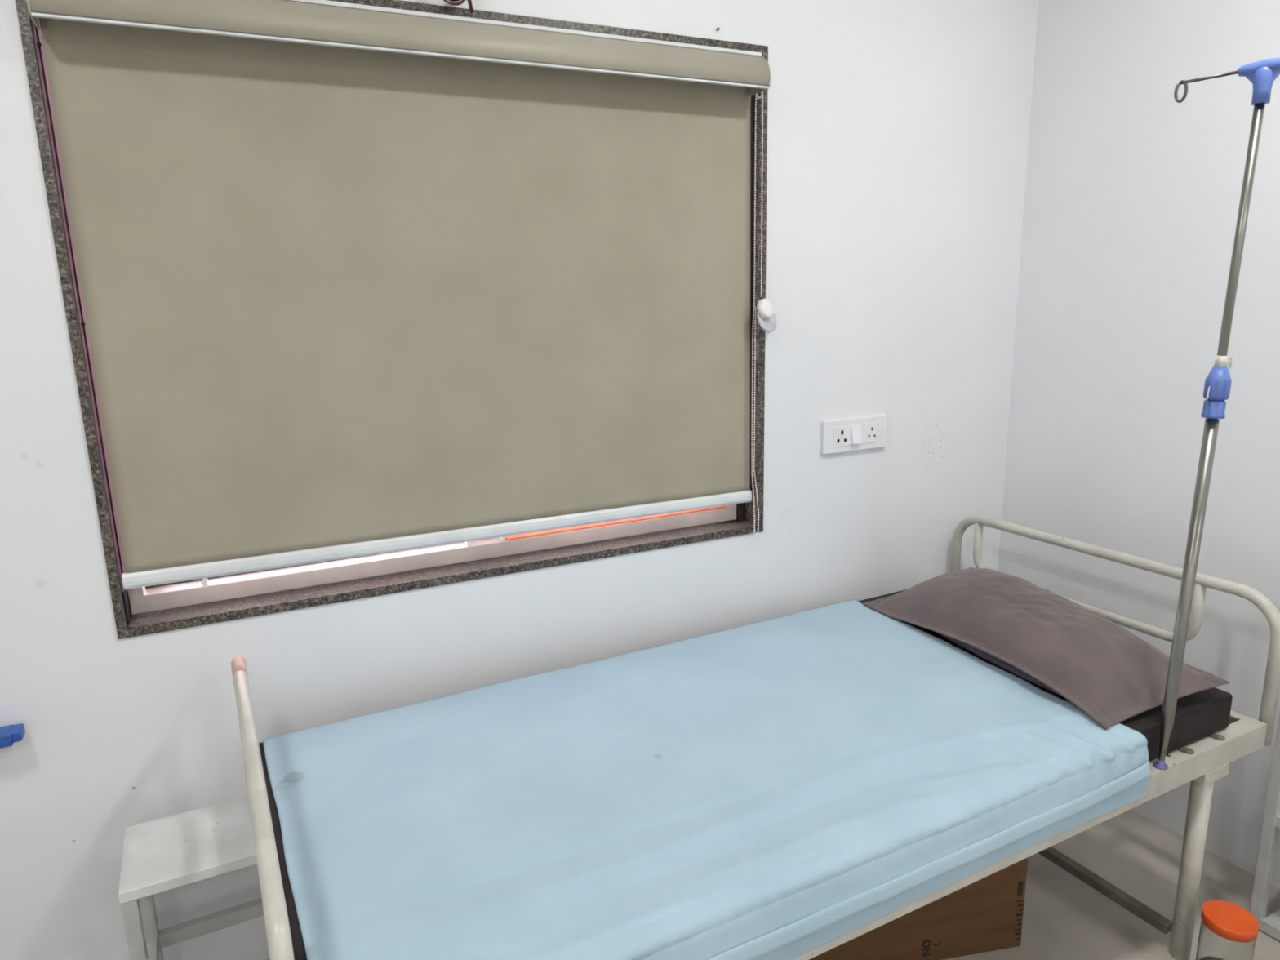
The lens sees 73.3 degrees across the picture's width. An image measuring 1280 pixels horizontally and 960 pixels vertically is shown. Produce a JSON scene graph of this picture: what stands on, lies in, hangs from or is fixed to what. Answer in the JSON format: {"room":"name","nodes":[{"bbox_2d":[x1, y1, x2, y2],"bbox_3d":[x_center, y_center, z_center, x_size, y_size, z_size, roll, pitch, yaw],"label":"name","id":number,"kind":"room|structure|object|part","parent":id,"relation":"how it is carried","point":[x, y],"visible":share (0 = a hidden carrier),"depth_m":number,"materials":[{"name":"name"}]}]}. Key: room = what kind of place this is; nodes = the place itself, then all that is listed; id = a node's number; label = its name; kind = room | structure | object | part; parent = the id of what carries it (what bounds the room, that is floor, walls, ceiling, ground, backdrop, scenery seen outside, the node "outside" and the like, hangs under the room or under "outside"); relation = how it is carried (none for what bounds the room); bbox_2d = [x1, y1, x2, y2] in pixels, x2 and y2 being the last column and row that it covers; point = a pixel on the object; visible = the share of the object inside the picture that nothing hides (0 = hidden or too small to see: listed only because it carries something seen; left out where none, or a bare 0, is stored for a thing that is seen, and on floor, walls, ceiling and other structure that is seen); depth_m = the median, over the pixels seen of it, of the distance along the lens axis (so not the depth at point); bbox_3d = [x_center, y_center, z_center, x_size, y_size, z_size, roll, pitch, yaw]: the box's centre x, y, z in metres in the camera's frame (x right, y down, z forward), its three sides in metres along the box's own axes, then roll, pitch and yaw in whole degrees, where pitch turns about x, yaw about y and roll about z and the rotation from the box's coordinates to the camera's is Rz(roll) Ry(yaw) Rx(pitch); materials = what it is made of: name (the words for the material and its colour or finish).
{"room":"hospital room","nodes":[
{"label":"hospital room","id":0,"kind":"room"},
{"bbox_2d":[0,0,1038,959],"bbox_3d":[-0.664,-0.258,1.776,4.800,2.620,0.200,-7,14,-26],"label":"wall","id":1,"kind":"structure","parent":0,"point":[898,131],"depth_m":2.03,"materials":[{"name":"paint"}]},
{"bbox_2d":[0,723,25,748],"bbox_3d":[-1.175,0.462,1.522,0.142,0.025,0.055,-7,14,-26],"label":"clip","id":2,"kind":"object","parent":1,"relation":"attached to","point":[11,734],"visible":1,"depth_m":1.53,"materials":[{"name":"blue plastic"}]},
{"bbox_2d":[15,0,768,639],"bbox_3d":[-0.380,-0.368,1.878,1.452,1.165,0.174,-7,14,-26],"label":"trim","id":3,"kind":"structure","parent":1,"relation":"attached to","point":[198,615],"depth_m":1.80,"materials":[{"name":"stone"}]},
{"bbox_2d":[31,17,753,624],"bbox_3d":[-0.378,-0.366,1.870,1.416,1.125,0.130,-7,14,-26],"label":"window","id":4,"kind":"structure","parent":1,"relation":"in","point":[184,593],"depth_m":1.83,"materials":[{"name":"beige metal"}]},
{"bbox_2d":[26,0,776,589],"bbox_3d":[-0.310,-0.333,1.782,1.444,1.136,0.092,-7,14,-26],"label":"roller blind","id":5,"kind":"object","parent":4,"relation":"attached to","point":[357,280],"visible":1,"depth_m":1.72,"materials":[{"name":"beige fabric"}]},
{"bbox_3d":[-0.330,-0.801,1.632,1.374,0.004,0.010,-7,14,-26],"label":"trim","id":6,"kind":"part","parent":5,"relation":"part of","materials":[{"name":"white metal"}]},
{"bbox_3d":[-0.349,-0.881,1.651,1.374,0.007,0.032,-7,14,-26],"label":"trim","id":7,"kind":"part","parent":5,"relation":"part of","materials":[{"name":"white metal"}]},
{"bbox_3d":[0.285,-0.372,2.089,0.028,1.055,0.006,-7,14,-26],"label":"bead chain","id":8,"kind":"part","parent":5,"relation":"part of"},
{"bbox_3d":[-0.380,0.145,1.989,1.391,0.069,0.052,-7,14,-26],"label":"rail","id":9,"kind":"part","parent":4,"relation":"part of","materials":[{"name":"beige metal"}]},
{"bbox_2d":[443,0,474,13],"bbox_3d":[-0.357,-0.972,1.627,0.083,0.153,0.018,-7,14,-26],"label":"coiled cable","id":10,"kind":"object","parent":1,"relation":"attached to","point":[469,2],"visible":1,"depth_m":1.65,"materials":[{"name":"black rubber"}]},
{"bbox_2d":[821,414,887,454],"bbox_3d":[0.566,-0.124,2.300,0.222,0.089,0.026,-7,14,-26],"label":"socket","id":11,"kind":"object","parent":1,"relation":"attached to","point":[857,433],"visible":1,"depth_m":2.29,"materials":[{"name":"white plastic"}]},
{"bbox_2d":[850,425,862,444],"bbox_3d":[0.579,-0.121,2.299,0.030,0.046,0.012,-7,14,-26],"label":"rocker switch","id":12,"kind":"object","parent":11,"relation":"attached to","point":[855,430],"depth_m":2.30,"materials":[{"name":"white plastic"}]},
{"bbox_3d":[0.581,-0.122,2.307,0.155,0.053,0.002,-7,14,-26],"label":"module panel","id":13,"kind":"part","parent":11,"relation":"part of","materials":[{"name":"white plastic"}]},
{"bbox_2d":[943,808,1279,959],"bbox_3d":[0.343,1.473,0.140,5.200,0.100,4.600,-7,14,-26],"label":"floor","id":14,"kind":"structure","parent":0,"point":[1064,917],"depth_m":2.04,"materials":[{"name":"tile"}]},
{"bbox_2d":[118,795,263,959],"bbox_3d":[-0.757,0.877,1.682,0.386,0.448,0.213,-8,14,-27],"label":"side table","id":15,"kind":"object","parent":14,"relation":"on","point":[164,854],"visible":0.52,"depth_m":1.59,"materials":[{"name":"white metal"}]},
{"bbox_3d":[-0.873,0.925,1.522,0.024,0.428,0.024,-8,14,-27],"label":"leg","id":16,"kind":"part","parent":15,"relation":"part of","materials":[{"name":"grey metal"}]},
{"bbox_3d":[-0.952,0.892,1.679,0.024,0.428,0.024,-8,14,-27],"label":"leg","id":17,"kind":"part","parent":15,"relation":"part of","materials":[{"name":"grey metal"}]},
{"bbox_3d":[-0.913,0.917,1.607,0.018,0.024,0.147,-8,14,-27],"label":"rail","id":18,"kind":"part","parent":15,"relation":"part of","materials":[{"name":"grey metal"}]},
{"bbox_3d":[-0.797,0.881,1.761,0.326,0.028,0.020,-8,14,-27],"label":"rail","id":19,"kind":"part","parent":15,"relation":"part of","materials":[{"name":"grey metal"}]},
{"bbox_2d":[231,515,1279,959],"bbox_3d":[0.285,0.660,1.784,1.952,0.786,0.877,-8,14,-27],"label":"hospital bed","id":20,"kind":"object","parent":14,"relation":"on","point":[1202,762],"visible":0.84,"depth_m":1.78,"materials":[{"name":"beige metal"}]},
{"bbox_3d":[-0.561,0.555,1.285,0.023,0.329,0.839,-8,14,-26],"label":"foot rail","id":21,"kind":"part","parent":20,"relation":"part of","materials":[{"name":"beige metal"}]},
{"bbox_2d":[258,589,1232,959],"bbox_3d":[0.243,0.514,1.732,1.806,0.079,0.816,-8,14,-27],"label":"mattress","id":22,"kind":"object","parent":20,"relation":"on","point":[1199,715],"visible":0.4,"depth_m":1.71,"materials":[{"name":"black leather"}]},
{"bbox_2d":[262,600,1151,959],"bbox_3d":[0.125,0.546,1.654,1.495,0.129,0.852,-8,14,-27],"label":"sheet","id":23,"kind":"object","parent":22,"relation":"on","point":[781,788],"visible":1,"depth_m":1.47,"materials":[{"name":"blue fabric"}]},
{"bbox_2d":[862,566,1229,729],"bbox_3d":[0.903,0.325,2.016,0.362,0.138,0.750,-6,13,-21],"label":"pillow","id":24,"kind":"object","parent":22,"relation":"on","point":[1037,634],"visible":0.96,"depth_m":1.86,"materials":[{"name":"grey fabric"}]},
{"bbox_3d":[0.477,0.649,1.406,1.896,0.053,0.038,-8,14,-27],"label":"rail","id":25,"kind":"part","parent":20,"relation":"part of","materials":[{"name":"beige metal"}]},
{"bbox_3d":[1.130,0.324,2.172,0.027,0.331,0.877,-8,14,-27],"label":"head rail","id":26,"kind":"part","parent":20,"relation":"part of","materials":[{"name":"beige metal"}]},
{"bbox_3d":[1.161,0.805,1.811,0.039,0.453,0.039,-8,14,-27],"label":"leg","id":27,"kind":"part","parent":20,"relation":"part of","materials":[{"name":"beige metal"}]},
{"bbox_2d":[1152,57,1279,769],"bbox_3d":[1.019,-0.062,1.521,0.260,1.264,0.052,11,17,43],"label":"pole","id":28,"kind":"object","parent":20,"relation":"attached to","point":[1262,74],"visible":1,"depth_m":1.50,"materials":[{"name":"metal"}]},
{"bbox_3d":[1.109,0.463,2.190,0.025,0.052,0.860,-8,14,-27],"label":"rail","id":29,"kind":"part","parent":20,"relation":"part of","materials":[{"name":"beige metal"}]},
{"bbox_2d":[808,857,1027,959],"bbox_3d":[0.556,0.817,1.968,0.500,0.388,0.341,-4,13,-10],"label":"cardboard box","id":30,"kind":"object","parent":14,"relation":"on","point":[985,914],"visible":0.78,"depth_m":1.84,"materials":[{"name":"brown cardboard"}]},
{"bbox_2d":[1195,900,1258,959],"bbox_3d":[1.177,0.959,1.733,0.094,0.184,0.094,-8,14,-27],"label":"plastic jar","id":31,"kind":"object","parent":14,"relation":"on","point":[1228,931],"visible":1,"depth_m":1.70,"materials":[{"name":"white"}]},
{"bbox_3d":[1.175,0.879,1.715,0.094,0.020,0.094,-8,14,-27],"label":"lid","id":32,"kind":"part","parent":31,"relation":"part of","materials":[{"name":"orange plastic"}]},
{"bbox_2d":[1248,711,1279,940],"bbox_3d":[1.537,0.643,1.704,0.161,0.800,0.438,-8,14,-27],"label":"metal rack","id":33,"kind":"object","parent":14,"relation":"on","point":[1270,925],"visible":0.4,"depth_m":1.89,"materials":[{"name":"white metal"}]},
{"bbox_2d":[997,0,1279,888],"bbox_3d":[2.098,-0.108,0.824,0.150,2.620,4.300,-8,14,-27],"label":"wall","id":34,"kind":"structure","parent":0,"point":[1132,195],"depth_m":2.16,"materials":[{"name":"paint"}]}
]}

